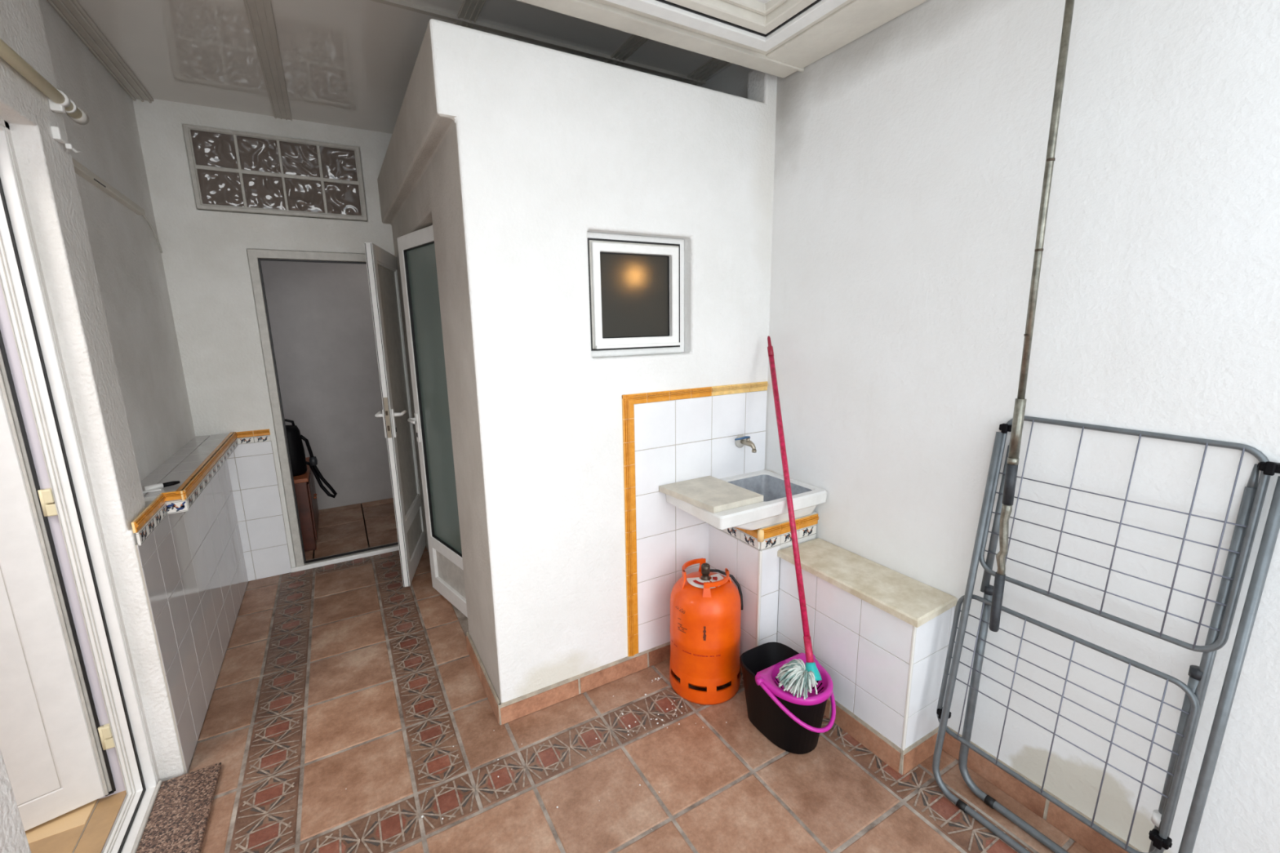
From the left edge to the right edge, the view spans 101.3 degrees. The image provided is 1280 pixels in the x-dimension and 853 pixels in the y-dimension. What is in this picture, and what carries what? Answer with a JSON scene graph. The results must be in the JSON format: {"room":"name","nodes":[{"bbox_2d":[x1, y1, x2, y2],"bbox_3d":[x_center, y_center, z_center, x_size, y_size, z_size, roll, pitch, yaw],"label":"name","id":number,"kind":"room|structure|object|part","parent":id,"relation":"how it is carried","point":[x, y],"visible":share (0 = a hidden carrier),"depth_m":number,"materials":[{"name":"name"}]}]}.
{"room":"utility patio","nodes":[
{"label":"utility patio","id":0,"kind":"room"},
{"bbox_2d":[25,790,126,852],"bbox_3d":[-1.987,1.455,0.529,1.718,0.110,1.988,-7,13,-29],"label":"floor","id":1,"kind":"structure","parent":0,"point":[86,828],"depth_m":1.62,"materials":[{"name":"beige tile"}]},
{"bbox_2d":[0,0,195,852],"bbox_3d":[-1.635,-0.083,1.379,0.210,2.820,3.800,-7,13,-29],"label":"wall","id":2,"kind":"structure","parent":0,"point":[100,264],"depth_m":1.75,"materials":[{"name":"paint"}]},
{"bbox_2d":[0,38,88,124],"bbox_3d":[-1.438,-0.877,1.088,0.043,0.074,1.366,-7,13,-29],"label":"tube","id":3,"kind":"object","parent":2,"relation":"attached to","point":[59,102],"visible":1,"depth_m":1.45,"materials":[{"name":"beige plastic"}]},
{"bbox_2d":[50,125,81,152],"bbox_3d":[-1.714,-0.853,1.566,0.029,0.051,0.098,-6,12,-24],"label":"clip","id":4,"kind":"object","parent":2,"relation":"attached to","point":[59,135],"visible":1,"depth_m":1.54,"materials":[{"name":"white paint"}]},
{"bbox_2d":[0,124,161,852],"bbox_3d":[-1.862,0.336,1.060,0.901,2.090,0.831,-7,13,-29],"label":"door","id":5,"kind":"structure","parent":2,"relation":"in","point":[73,735],"depth_m":1.58,"materials":[{"name":"white paint"}]},
{"bbox_3d":[-2.064,0.293,1.285,0.605,1.817,0.040,-12,16,-43],"label":"panel","id":6,"kind":"part","parent":5,"relation":"part of","materials":[{"name":"white paint"}]},
{"bbox_2d":[71,157,162,253],"bbox_3d":[-2.207,-0.915,2.195,0.031,0.211,1.330,-7,13,-29],"label":"cable conduit","id":7,"kind":"object","parent":2,"relation":"attached to","point":[79,169],"visible":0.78,"depth_m":2.17,"materials":[{"name":"white plastic"}]},
{"bbox_2d":[131,428,291,773],"bbox_3d":[-1.997,0.632,2.508,0.360,0.946,1.670,-7,13,-29],"label":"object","id":8,"kind":"structure","parent":2,"relation":"attached to","point":[202,538],"depth_m":2.36,"materials":[{"name":"beige tile"}]},
{"bbox_2d":[142,480,179,493],"bbox_3d":[-1.866,0.234,2.049,0.052,0.021,0.118,6,13,31],"label":"marker pen","id":9,"kind":"object","parent":8,"relation":"on","point":[156,487],"visible":0.94,"depth_m":2.04,"materials":[{"name":"white plastic"}]},
{"bbox_2d":[132,98,395,568],"bbox_3d":[-1.528,-0.536,3.628,2.700,2.820,0.140,-7,13,-29],"label":"wall","id":10,"kind":"structure","parent":0,"point":[205,257],"depth_m":3.01,"materials":[{"name":"paint"}]},
{"bbox_2d":[182,123,367,221],"bbox_3d":[-2.095,-1.457,3.081,0.834,0.424,0.122,-7,13,-29],"label":"window","id":11,"kind":"structure","parent":10,"relation":"in","point":[232,171],"depth_m":3.02,"materials":[{"name":"white glass"}]},
{"bbox_2d":[246,242,426,586],"bbox_3d":[-1.771,-0.038,3.154,0.824,1.998,0.724,-7,13,-29],"label":"door","id":12,"kind":"structure","parent":10,"relation":"in","point":[381,264],"depth_m":3.19,"materials":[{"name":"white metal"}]},
{"bbox_3d":[-1.483,-0.025,3.021,0.059,0.165,0.128,-4,12,-13],"label":"lever handle","id":13,"kind":"part","parent":12,"relation":"part of","materials":[{"name":"white paint"}]},
{"bbox_3d":[-1.417,-0.049,2.946,0.022,0.230,0.003,-4,12,-13],"label":"lock plate","id":14,"kind":"part","parent":12,"relation":"part of","materials":[{"name":"silver metal"}]},
{"bbox_3d":[-1.497,-0.214,3.240,0.012,1.520,0.518,-4,12,-13],"label":"panel","id":15,"kind":"part","parent":12,"relation":"part of","materials":[{"name":"white metal"}]},
{"bbox_3d":[-1.389,-0.030,3.042,0.059,0.165,0.128,-4,12,-13],"label":"lever handle","id":16,"kind":"part","parent":12,"relation":"part of","materials":[{"name":"white paint"}]},
{"bbox_3d":[-1.481,0.693,3.422,0.018,0.210,0.518,-4,12,-13],"label":"panel","id":17,"kind":"part","parent":12,"relation":"part of","materials":[{"name":"white metal"}]},
{"bbox_2d":[260,260,393,559],"bbox_3d":[-2.410,-0.497,3.968,2.100,2.800,1.290,-7,13,-29],"label":"wall","id":18,"kind":"structure","parent":0,"point":[320,314],"depth_m":4.41,"materials":[{"name":"paint"}]},
{"bbox_2d":[47,0,732,133],"bbox_3d":[-1.005,-1.687,2.441,2.700,0.074,2.110,-7,13,-29],"label":"ceiling","id":19,"kind":"structure","parent":0,"point":[343,63],"depth_m":2.25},
{"bbox_3d":[-2.054,-1.522,1.834,0.095,0.024,2.060,-7,13,-29],"label":"cornice","id":20,"kind":"part","parent":19,"relation":"part of","materials":[{"name":"white paint"}]},
{"bbox_2d":[377,18,777,703],"bbox_3d":[-0.506,-0.346,3.007,1.425,2.620,2.025,-7,13,-29],"label":"wall","id":21,"kind":"structure","parent":0,"point":[513,151],"depth_m":2.01,"materials":[{"name":"paint"}]},
{"bbox_2d":[396,224,467,617],"bbox_3d":[-1.037,0.031,2.706,0.204,2.015,0.771,-8,13,-32],"label":"door","id":22,"kind":"structure","parent":21,"relation":"in","point":[416,249],"depth_m":2.79,"materials":[{"name":"white metal"}]},
{"bbox_3d":[-1.229,0.015,2.876,0.059,0.165,0.118,-11,15,-42],"label":"lever handle","id":23,"kind":"part","parent":22,"relation":"part of","materials":[{"name":"white paint"}]},
{"bbox_3d":[-1.019,-0.107,2.697,0.008,1.590,0.544,-11,15,-42],"label":"glass pane","id":24,"kind":"part","parent":22,"relation":"part of","materials":[{"name":"grey"}]},
{"bbox_3d":[-1.002,0.826,2.885,0.012,0.195,0.544,-11,15,-42],"label":"panel","id":25,"kind":"part","parent":22,"relation":"part of","materials":[{"name":"white metal"}]},
{"bbox_2d":[466,631,501,724],"bbox_3d":[-0.696,1.088,2.311,0.014,0.087,0.580,-7,13,-29],"label":"baseboard","id":26,"kind":"structure","parent":21,"relation":"attached to","point":[491,695],"depth_m":2.26,"materials":[{"name":"tile"}]},
{"bbox_2d":[497,641,670,724],"bbox_3d":[-0.112,1.078,2.315,1.022,0.087,0.014,-7,13,-29],"label":"baseboard","id":27,"kind":"structure","parent":21,"relation":"attached to","point":[522,706],"depth_m":2.23,"materials":[{"name":"tile"}]},
{"bbox_2d":[586,231,684,357],"bbox_3d":[-0.018,-0.532,2.148,0.470,0.475,0.094,-7,13,-29],"label":"window","id":28,"kind":"structure","parent":21,"relation":"in","point":[636,283],"depth_m":2.13,"materials":[{"name":"paint"}]},
{"bbox_3d":[-0.022,-0.531,2.139,0.325,0.325,0.006,-7,13,-29],"label":"pane","id":29,"kind":"part","parent":28,"relation":"part of","materials":[{"name":"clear glass"}]},
{"bbox_3d":[-0.001,-0.332,2.150,0.395,0.012,0.016,-7,13,-29],"label":"drip rail","id":30,"kind":"part","parent":28,"relation":"part of","materials":[{"name":"white paint"}]},
{"bbox_2d":[622,381,768,657],"bbox_3d":[0.278,0.408,2.413,0.782,1.179,0.016,-7,13,-29],"label":"tile backsplash","id":31,"kind":"structure","parent":21,"relation":"attached to","point":[669,437],"depth_m":2.33,"materials":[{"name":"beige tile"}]},
{"bbox_2d":[734,434,756,453],"bbox_3d":[0.480,0.080,2.415,0.096,0.071,0.096,-7,13,-29],"label":"tap","id":32,"kind":"object","parent":21,"relation":"attached to","point":[740,440],"visible":1,"depth_m":2.41,"materials":[{"name":"white metal"}]},
{"bbox_3d":[0.470,0.053,2.407,0.077,0.015,0.012,-5,12,-20],"label":"lever","id":33,"kind":"part","parent":32,"relation":"part of","materials":[{"name":"blue"}]},
{"bbox_2d":[186,497,1091,852],"bbox_3d":[-0.402,1.259,1.900,2.850,0.104,7.010,-7,13,-29],"label":"floor","id":34,"kind":"structure","parent":0,"point":[334,678],"depth_m":1.89,"materials":[{"name":"tile"}]},
{"bbox_2d":[136,762,222,852],"bbox_3d":[-1.379,1.296,1.504,0.173,0.018,0.828,-7,13,-29],"label":"doormat","id":35,"kind":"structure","parent":34,"relation":"on","point":[177,822],"depth_m":1.69,"materials":[{"name":"brown carpet"}]},
{"bbox_2d":[293,457,319,551],"bbox_3d":[-2.628,0.580,3.861,0.436,0.528,0.700,-7,13,-29],"label":"base cabinet","id":36,"kind":"object","parent":34,"relation":"on","point":[304,486],"visible":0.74,"depth_m":3.67,"materials":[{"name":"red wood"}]},
{"bbox_2d":[284,418,337,497],"bbox_3d":[-2.386,0.250,3.742,0.333,0.635,0.170,-7,13,-29],"label":"vacuum","id":37,"kind":"object","parent":36,"relation":"on","point":[299,463],"visible":0.72,"depth_m":3.68,"materials":[{"name":"black plastic"}]},
{"bbox_3d":[-2.461,-0.023,3.646,0.107,0.060,0.018,-7,13,-29],"label":"carry handle","id":38,"kind":"part","parent":37,"relation":"part of","materials":[{"name":"black plastic"}]},
{"bbox_3d":[-2.458,0.164,3.683,0.170,0.353,0.170,-7,13,-29],"label":"tank","id":39,"kind":"part","parent":37,"relation":"part of","materials":[{"name":"black plastic"}]},
{"bbox_3d":[-2.381,0.582,3.820,0.013,0.420,0.300,-7,13,-29],"label":"door","id":40,"kind":"part","parent":36,"relation":"part of","materials":[{"name":"red wood"}]},
{"bbox_3d":[-2.542,0.530,4.092,0.013,0.420,0.300,-7,13,-29],"label":"door","id":41,"kind":"part","parent":36,"relation":"part of","materials":[{"name":"red wood"}]},
{"bbox_2d":[345,677,726,819],"bbox_3d":[-0.611,1.262,1.641,2.082,0.004,0.664,-7,13,-29],"label":"crumbs","id":42,"kind":"object","parent":34,"relation":"on","point":[422,816],"visible":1,"depth_m":2.06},
{"bbox_2d":[669,558,742,705],"bbox_3d":[0.283,0.848,2.254,0.315,0.549,0.307,-7,13,-29],"label":"gas cylinder","id":43,"kind":"object","parent":34,"relation":"on","point":[706,606],"visible":1,"depth_m":2.14,"materials":[{"name":"orange paint"}]},
{"bbox_3d":[0.219,0.630,2.253,0.053,0.087,0.205,8,14,37],"label":"handle","id":44,"kind":"part","parent":43,"relation":"part of","materials":[{"name":"orange paint"}]},
{"bbox_3d":[0.330,0.653,2.163,0.053,0.073,0.205,9,15,41],"label":"handle","id":45,"kind":"part","parent":43,"relation":"part of","materials":[{"name":"orange paint"}]},
{"bbox_2d":[708,511,818,673],"bbox_3d":[0.553,0.724,2.430,0.355,0.715,0.367,-7,13,-29],"label":"pedestal","id":46,"kind":"object","parent":34,"relation":"on","point":[750,557],"visible":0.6,"depth_m":2.25,"materials":[{"name":"tile"}]},
{"bbox_2d":[666,470,826,530],"bbox_3d":[0.459,0.348,2.285,0.584,0.148,0.390,-7,13,-29],"label":"utility sink","id":47,"kind":"object","parent":46,"relation":"on","point":[773,509],"visible":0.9,"depth_m":2.19,"materials":[{"name":"ceramic"}]},
{"bbox_2d":[658,475,763,513],"bbox_3d":[0.290,0.280,2.197,0.287,0.024,0.340,-7,13,-29],"label":"board","id":48,"kind":"object","parent":47,"relation":"on","point":[711,494],"visible":1,"depth_m":2.16,"materials":[{"name":"beige stone"}]},
{"bbox_3d":[0.546,0.398,2.361,0.347,0.050,0.362,-7,13,-29],"label":"ochre moulding","id":49,"kind":"part","parent":46,"relation":"part of","materials":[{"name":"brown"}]},
{"bbox_2d":[740,641,835,754],"bbox_3d":[0.562,1.039,1.992,0.288,0.268,0.373,-7,13,-29],"label":"bucket","id":50,"kind":"object","parent":34,"relation":"on","point":[792,723],"visible":0.88,"depth_m":1.92,"materials":[{"name":"black plastic"}]},
{"bbox_2d":[767,336,822,699],"bbox_3d":[0.606,0.269,2.079,0.164,1.217,0.832,1,11,8],"label":"mop","id":51,"kind":"object","parent":50,"relation":"in","point":[794,674],"visible":1,"depth_m":1.96,"materials":[{"name":"red"}]},
{"bbox_2d":[805,662,822,680],"bbox_3d":[0.617,0.890,1.888,0.064,0.074,0.070,-7,13,-29],"label":"socket","id":52,"kind":"object","parent":51,"relation":"attached to","point":[812,673],"depth_m":1.87,"materials":[{"name":"teal plastic"}]},
{"bbox_3d":[0.602,0.986,1.911,0.288,0.133,0.214,-7,13,-29],"label":"carry handle","id":53,"kind":"part","parent":50,"relation":"part of","materials":[{"name":"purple plastic"}]},
{"bbox_2d":[777,537,957,774],"bbox_3d":[0.846,0.850,2.067,0.248,0.600,0.624,-7,13,-29],"label":"tiled bench","id":54,"kind":"object","parent":34,"relation":"on","point":[881,634],"visible":0.77,"depth_m":1.89,"materials":[{"name":"tile"}]},
{"bbox_3d":[0.854,1.099,2.117,0.239,0.092,0.608,-7,13,-29],"label":"skirting","id":55,"kind":"part","parent":54,"relation":"part of","materials":[{"name":"tile"}]},
{"bbox_2d":[932,415,1279,852],"bbox_3d":[1.191,0.631,1.464,0.209,1.259,0.618,-7,13,-29],"label":"drying rack","id":56,"kind":"object","parent":34,"relation":"on","point":[1254,495],"visible":0.95,"depth_m":1.32,"materials":[{"name":"grey metal"}]},
{"bbox_3d":[1.213,0.901,1.522,0.064,0.699,0.495,-7,13,-29],"label":"leg frame","id":57,"kind":"part","parent":56,"relation":"part of","materials":[{"name":"grey metal"}]},
{"bbox_2d":[516,0,927,77],"bbox_3d":[-0.064,-1.310,0.868,2.700,0.265,1.650,-7,13,-29],"label":"ceiling","id":58,"kind":"structure","parent":0,"point":[851,20],"depth_m":1.83,"materials":[{"name":"white paint"}]},
{"bbox_2d":[605,0,847,51],"bbox_3d":[0.203,-1.266,1.067,1.381,0.098,1.301,-7,13,-29],"label":"window","id":59,"kind":"structure","parent":58,"relation":"attached to","point":[761,24],"depth_m":1.75,"materials":[{"name":"white metal"}]},
{"bbox_3d":[0.202,-1.273,1.065,1.247,0.082,1.167,-7,13,-29],"label":"sash","id":60,"kind":"part","parent":59,"relation":"part of","materials":[{"name":"white"}]},
{"bbox_3d":[0.202,-1.287,1.062,1.225,0.006,1.145,-7,13,-29],"label":"panel","id":61,"kind":"part","parent":59,"relation":"part of","materials":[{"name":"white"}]},
{"bbox_2d":[988,0,1074,631],"bbox_3d":[1.053,-0.329,1.409,0.035,1.927,0.041,-7,13,-29],"label":"pole","id":62,"kind":"object","parent":58,"relation":"hanging from","point":[1012,462],"visible":1,"depth_m":1.42,"materials":[{"name":"metal"}]},
{"bbox_3d":[1.071,0.527,1.574,0.026,0.184,0.027,-7,13,-29],"label":"handle","id":63,"kind":"part","parent":62,"relation":"part of","materials":[{"name":"grey plastic"}]},
{"bbox_3d":[1.066,0.335,1.539,0.025,0.230,0.031,-7,13,-29],"label":"crank arm","id":64,"kind":"part","parent":62,"relation":"part of","materials":[{"name":"metal"}]},
{"bbox_3d":[1.048,-0.651,1.344,0.018,1.180,0.022,-7,13,-29],"label":"rod","id":65,"kind":"part","parent":62,"relation":"part of","materials":[{"name":"metal"}]},
{"bbox_2d":[698,0,1279,852],"bbox_3d":[1.095,-0.211,1.793,0.150,2.820,5.800,-7,13,-29],"label":"wall","id":66,"kind":"structure","parent":0,"point":[910,155],"depth_m":1.49,"materials":[{"name":"paint"}]},
{"bbox_2d":[942,725,1142,852],"bbox_3d":[1.779,1.349,0.782,0.014,0.097,2.690,-7,13,-29],"label":"baseboard","id":67,"kind":"structure","parent":66,"relation":"attached to","point":[1085,836],"depth_m":1.66,"materials":[{"name":"tile"}]}
]}

